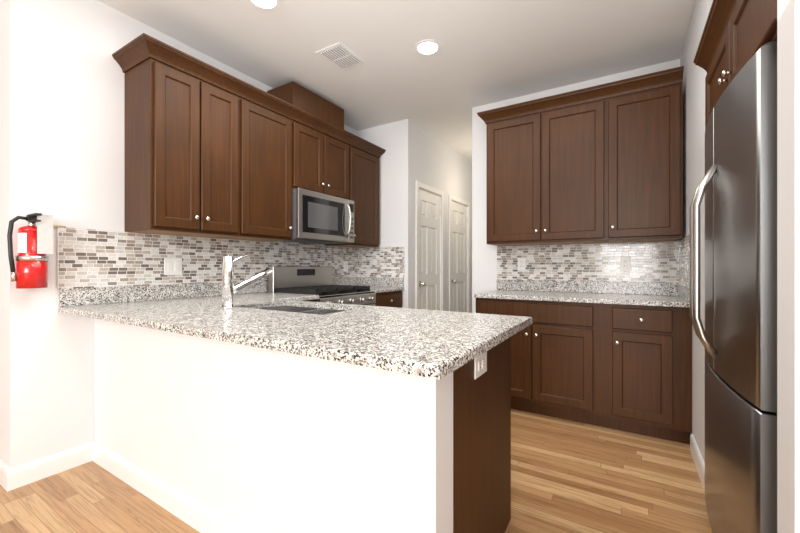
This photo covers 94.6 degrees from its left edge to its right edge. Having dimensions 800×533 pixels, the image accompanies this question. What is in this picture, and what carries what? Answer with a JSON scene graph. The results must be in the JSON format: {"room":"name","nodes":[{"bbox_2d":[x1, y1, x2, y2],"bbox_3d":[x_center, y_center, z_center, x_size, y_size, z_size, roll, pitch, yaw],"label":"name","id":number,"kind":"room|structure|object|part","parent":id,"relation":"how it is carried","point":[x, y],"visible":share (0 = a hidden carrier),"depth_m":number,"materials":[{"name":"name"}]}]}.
{"room":"kitchen","nodes":[
{"label":"kitchen","id":0,"kind":"room"},
{"bbox_2d":[0,0,1,460],"bbox_3d":[-3.737,-0.225,3.047,3.860,2.750,0.140,0,0,32],"label":"wall","id":1,"kind":"structure","parent":0,"point":[1,230],"depth_m":1.98,"materials":[{"name":"white paint"}]},
{"bbox_2d":[0,442,93,491],"bbox_3d":[-3.578,1.097,3.065,3.914,0.106,0.365,0,0,32],"label":"baseboard","id":2,"kind":"structure","parent":1,"relation":"attached to","point":[25,474],"depth_m":2.00,"materials":[{"name":"white paint"}]},
{"bbox_2d":[2,0,357,468],"bbox_3d":[-1.315,-0.225,3.167,0.140,2.750,2.883,0,0,32],"label":"wall","id":3,"kind":"structure","parent":0,"point":[62,118],"depth_m":2.05,"materials":[{"name":"white paint"}]},
{"bbox_2d":[7,213,52,288],"bbox_3d":[-1.908,-0.080,1.901,0.173,0.381,0.157,0,0,32],"label":"fire extinguisher","id":4,"kind":"object","parent":3,"relation":"attached to","point":[34,244],"visible":1,"depth_m":1.88,"materials":[{"name":"red paint"}]},
{"bbox_2d":[164,258,181,274],"bbox_3d":[-1.581,0.000,2.575,0.010,0.118,0.118,0,0,32],"label":"outlet","id":5,"kind":"object","parent":3,"relation":"attached to","point":[172,266],"visible":1,"depth_m":2.57,"materials":[{"name":"white plastic"}]},
{"bbox_2d":[120,37,243,238],"bbox_3d":[-1.442,-0.765,2.487,0.353,1.091,0.575,0,0,32],"label":"upper cabinet","id":6,"kind":"object","parent":3,"relation":"attached to","point":[210,151],"depth_m":2.31,"materials":[{"name":"brown wood"}]},
{"bbox_2d":[53,225,356,291],"bbox_3d":[-1.209,-0.007,3.191,0.012,0.465,2.728,0,0,32],"label":"backsplash","id":7,"kind":"structure","parent":3,"relation":"attached to","point":[89,258],"depth_m":2.54,"materials":[{"name":"tile"}]},
{"bbox_2d":[228,82,295,241],"bbox_3d":[-1.163,-0.765,2.940,0.353,1.091,0.490,0,0,32],"label":"upper cabinet","id":8,"kind":"object","parent":3,"relation":"attached to","point":[269,122],"depth_m":2.86,"materials":[{"name":"brown wood"}]},
{"bbox_2d":[264,81,343,128],"bbox_3d":[-0.863,-1.430,3.452,0.328,0.240,0.655,0,0,32],"label":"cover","id":9,"kind":"object","parent":3,"relation":"attached to","point":[292,92],"depth_m":3.26,"materials":[{"name":"brown wood"}]},
{"bbox_2d":[296,109,351,199],"bbox_3d":[-0.841,-0.980,3.464,0.353,0.661,0.740,0,0,32],"label":"upper cabinet","id":10,"kind":"object","parent":3,"relation":"attached to","point":[323,151],"depth_m":3.35,"materials":[{"name":"brown wood"}]},
{"bbox_2d":[285,188,353,243],"bbox_3d":[-0.790,-0.438,3.433,0.472,0.420,0.732,0,0,32],"label":"microwave","id":11,"kind":"object","parent":10,"relation":"attached to","point":[319,218],"visible":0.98,"depth_m":3.26,"materials":[{"name":"silver metal"}]},
{"bbox_2d":[344,261,347,271],"bbox_3d":[-0.609,0.000,4.155,0.010,0.116,0.072,0,0,32],"label":"electrical outlet","id":12,"kind":"object","parent":3,"relation":"attached to","point":[345,266],"visible":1,"depth_m":4.15,"materials":[{"name":"white plastic"}]},
{"bbox_2d":[325,134,383,247],"bbox_3d":[-0.510,-0.765,4.003,0.353,1.091,0.525,0,0,32],"label":"upper cabinet","id":13,"kind":"object","parent":3,"relation":"attached to","point":[365,155],"depth_m":3.92,"materials":[{"name":"brown wood"}]},
{"bbox_2d":[94,319,452,532],"bbox_3d":[-0.831,0.704,1.662,2.258,0.893,0.120,0,0,32],"label":"wall","id":14,"kind":"structure","parent":0,"point":[249,439],"depth_m":1.36,"materials":[{"name":"white paint"}]},
{"bbox_2d":[92,442,247,532],"bbox_3d":[-0.823,1.097,1.649,2.258,0.106,0.134,0,0,32],"label":"baseboard","id":15,"kind":"structure","parent":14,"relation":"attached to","point":[191,513],"depth_m":1.76,"materials":[{"name":"white paint"}]},
{"bbox_2d":[0,409,711,532],"bbox_3d":[-0.376,1.200,1.699,11.000,0.100,11.500,0,0,32],"label":"floor","id":16,"kind":"structure","parent":0,"point":[568,476],"depth_m":1.87,"materials":[{"name":"brown wood"}]},
{"bbox_2d":[268,267,375,305],"bbox_3d":[-0.669,0.575,3.376,0.692,1.150,0.756,0,0,32],"label":"range","id":17,"kind":"object","parent":16,"relation":"on","point":[307,280],"visible":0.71,"depth_m":3.33,"materials":[{"name":"silver metal"}]},
{"bbox_2d":[373,290,401,307],"bbox_3d":[-0.359,0.703,3.952,0.662,0.895,0.541,0,0,32],"label":"base cabinet","id":18,"kind":"object","parent":16,"relation":"on","point":[390,299],"visible":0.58,"depth_m":3.79,"materials":[{"name":"brown wood"}]},
{"bbox_2d":[332,277,403,284],"bbox_3d":[-0.367,0.191,3.957,0.643,0.130,0.540,0,0,32],"label":"countertop","id":19,"kind":"structure","parent":18,"relation":"on","point":[350,280],"depth_m":4.16,"materials":[{"name":"stone"}]},
{"bbox_2d":[453,337,510,532],"bbox_3d":[0.093,0.704,1.563,0.601,0.892,0.671,0,0,32],"label":"base cabinet","id":20,"kind":"object","parent":16,"relation":"on","point":[482,453],"depth_m":1.35,"materials":[{"name":"brown wood"}]},
{"bbox_2d":[58,281,532,379],"bbox_3d":[-0.652,0.301,1.868,2.348,0.353,0.990,0,0,32],"label":"countertop","id":21,"kind":"structure","parent":20,"relation":"on","point":[436,344],"depth_m":1.48,"materials":[{"name":"stone"}]},
{"bbox_2d":[220,253,272,308],"bbox_3d":[-0.862,0.074,2.091,0.072,0.300,0.320,0,0,32],"label":"faucet","id":22,"kind":"object","parent":21,"relation":"on","point":[229,289],"visible":1,"depth_m":1.97,"materials":[{"name":"silver metal"}]},
{"bbox_3d":[0.290,0.350,1.319,0.010,0.078,0.122,0,0,32],"label":"electrical outlet panel","id":23,"kind":"part","parent":20,"relation":"part of","materials":[{"name":"white plastic"}]},
{"bbox_2d":[476,298,603,426],"bbox_3d":[1.176,0.703,3.071,0.925,0.896,0.633,0,0,32],"label":"base cabinet","id":24,"kind":"object","parent":16,"relation":"on","point":[557,361],"depth_m":2.72,"materials":[{"name":"brown wood"}]},
{"bbox_2d":[604,303,691,443],"bbox_3d":[1.780,0.703,2.699,0.493,0.896,0.633,0,0,32],"label":"base cabinet","id":25,"kind":"object","parent":16,"relation":"on","point":[624,367],"depth_m":2.43,"materials":[{"name":"brown wood"}]},
{"bbox_2d":[474,279,689,306],"bbox_3d":[1.381,0.190,2.939,1.423,0.130,0.643,0,0,32],"label":"countertop","id":26,"kind":"structure","parent":25,"relation":"on","point":[652,294],"depth_m":2.96,"materials":[{"name":"stone"}]},
{"bbox_2d":[690,41,776,532],"bbox_3d":[1.535,0.253,1.290,0.817,1.794,0.905,0,0,32],"label":"fridge","id":27,"kind":"object","parent":16,"relation":"on","point":[737,186],"visible":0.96,"depth_m":1.18,"materials":[{"name":"silver metal"}]},
{"bbox_2d":[358,119,413,308],"bbox_3d":[-0.230,-0.225,4.274,0.830,2.750,0.140,0,0,32],"label":"wall","id":28,"kind":"structure","parent":0,"point":[395,140],"depth_m":4.08,"materials":[{"name":"white paint"}]},
{"bbox_2d":[357,246,403,277],"bbox_3d":[-0.215,-0.048,4.176,0.613,0.345,0.007,0,0,32],"label":"backsplash","id":29,"kind":"structure","parent":28,"relation":"attached to","point":[380,262],"depth_m":4.17,"materials":[{"name":"tile"}]},
{"bbox_2d":[98,0,694,161],"bbox_3d":[-0.376,-1.650,1.699,11.000,0.100,11.500,0,0,32],"label":"ceiling","id":30,"kind":"structure","parent":0,"point":[491,51],"depth_m":2.66,"materials":[{"name":"white paint"}]},
{"bbox_2d":[248,0,279,10],"bbox_3d":[-0.816,-1.596,2.204,0.190,0.008,0.190,0,0,32],"label":"recessed light","id":31,"kind":"object","parent":30,"relation":"in","point":[268,5],"visible":1,"depth_m":2.24,"materials":[{"name":"white paint"}]},
{"bbox_2d":[315,42,364,70],"bbox_3d":[-0.452,-1.593,2.814,0.240,0.014,0.300,0,0,32],"label":"ceiling vent","id":32,"kind":"object","parent":30,"relation":"in","point":[340,56],"visible":1,"depth_m":2.79,"materials":[{"name":"white paint"}]},
{"bbox_2d":[415,39,440,55],"bbox_3d":[0.201,-1.596,2.694,0.190,0.008,0.190,0,0,32],"label":"recessed light","id":33,"kind":"object","parent":30,"relation":"in","point":[427,47],"visible":1,"depth_m":2.68,"materials":[{"name":"white paint"}]},
{"bbox_2d":[414,123,471,312],"bbox_3d":[0.675,-0.225,5.067,0.120,2.750,2.160,0,0,32],"label":"wall","id":34,"kind":"structure","parent":0,"point":[443,167],"depth_m":4.79,"materials":[{"name":"white paint"}]},
{"bbox_2d":[416,181,443,310],"bbox_3d":[0.344,0.094,4.462,0.170,2.112,0.744,0,0,32],"label":"door","id":35,"kind":"structure","parent":34,"relation":"attached to","point":[428,241],"depth_m":4.46,"materials":[{"name":"white wood"}]},
{"bbox_2d":[449,194,469,312],"bbox_3d":[0.826,0.094,5.245,0.170,2.112,0.764,0,0,32],"label":"door","id":36,"kind":"structure","parent":34,"relation":"attached to","point":[459,251],"depth_m":5.26,"materials":[{"name":"white wood"}]},
{"bbox_2d":[472,59,679,312],"bbox_3d":[1.832,-0.225,3.111,2.520,2.750,0.120,0,0,32],"label":"wall","id":37,"kind":"structure","parent":0,"point":[484,266],"depth_m":3.65,"materials":[{"name":"white paint"}]},
{"bbox_2d":[518,258,525,270],"bbox_3d":[1.137,-0.020,3.452,0.072,0.116,0.010,0,0,32],"label":"electrical outlet","id":38,"kind":"object","parent":37,"relation":"attached to","point":[521,264],"visible":1,"depth_m":3.45,"materials":[{"name":"white plastic"}]},
{"bbox_2d":[485,83,608,245],"bbox_3d":[1.253,-0.783,3.187,0.935,1.165,0.353,0,0,32],"label":"upper cabinet","id":39,"kind":"object","parent":37,"relation":"attached to","point":[602,163],"depth_m":3.01,"materials":[{"name":"brown wood"}]},
{"bbox_2d":[497,241,676,282],"bbox_3d":[1.547,-0.038,3.210,1.423,0.327,0.007,0,0,32],"label":"backsplash","id":40,"kind":"structure","parent":37,"relation":"attached to","point":[650,261],"depth_m":3.15,"materials":[{"name":"tile"}]},
{"bbox_2d":[620,257,630,270],"bbox_3d":[1.844,-0.020,3.017,0.072,0.116,0.010,0,0,32],"label":"electrical outlet","id":41,"kind":"object","parent":37,"relation":"attached to","point":[625,263],"visible":1,"depth_m":3.02,"materials":[{"name":"white plastic"}]},
{"bbox_2d":[609,66,683,242],"bbox_3d":[1.850,-0.783,2.821,0.465,1.165,0.353,0,0,32],"label":"upper cabinet","id":42,"kind":"object","parent":37,"relation":"attached to","point":[646,111],"depth_m":2.66,"materials":[{"name":"brown wood"}]},
{"bbox_2d":[680,0,712,462],"bbox_3d":[1.919,-0.225,2.336,0.120,2.750,1.110,0,0,32],"label":"wall","id":43,"kind":"structure","parent":0,"point":[694,76],"depth_m":2.18,"materials":[{"name":"white paint"}]},
{"bbox_2d":[677,235,689,285],"bbox_3d":[1.982,-0.038,2.564,0.007,0.327,0.635,0,0,32],"label":"backsplash","id":44,"kind":"structure","parent":43,"relation":"attached to","point":[683,245],"depth_m":2.62,"materials":[{"name":"tile"}]},
{"bbox_2d":[690,434,704,490],"bbox_3d":[1.701,1.097,2.092,0.034,0.106,0.494,0,0,32],"label":"baseboard","id":45,"kind":"structure","parent":43,"relation":"attached to","point":[697,458],"depth_m":2.06,"materials":[{"name":"white paint"}]},
{"bbox_2d":[777,0,799,532],"bbox_3d":[1.282,-0.225,0.738,0.730,2.750,0.120,0,0,32],"label":"wall","id":46,"kind":"structure","parent":0,"point":[788,266],"depth_m":0.91,"materials":[{"name":"white paint"}]},
{"bbox_3d":[2.217,-0.225,1.448,0.120,2.750,2.310,0,0,32],"label":"wall","id":47,"kind":"structure","parent":0,"visible":0},
{"bbox_2d":[694,0,776,128],"bbox_3d":[1.576,-0.861,1.261,0.773,0.421,1.076,0,0,32],"label":"upper cabinet","id":48,"kind":"object","parent":47,"relation":"attached to","point":[737,35],"visible":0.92,"depth_m":1.42,"materials":[{"name":"brown wood"}]}
]}

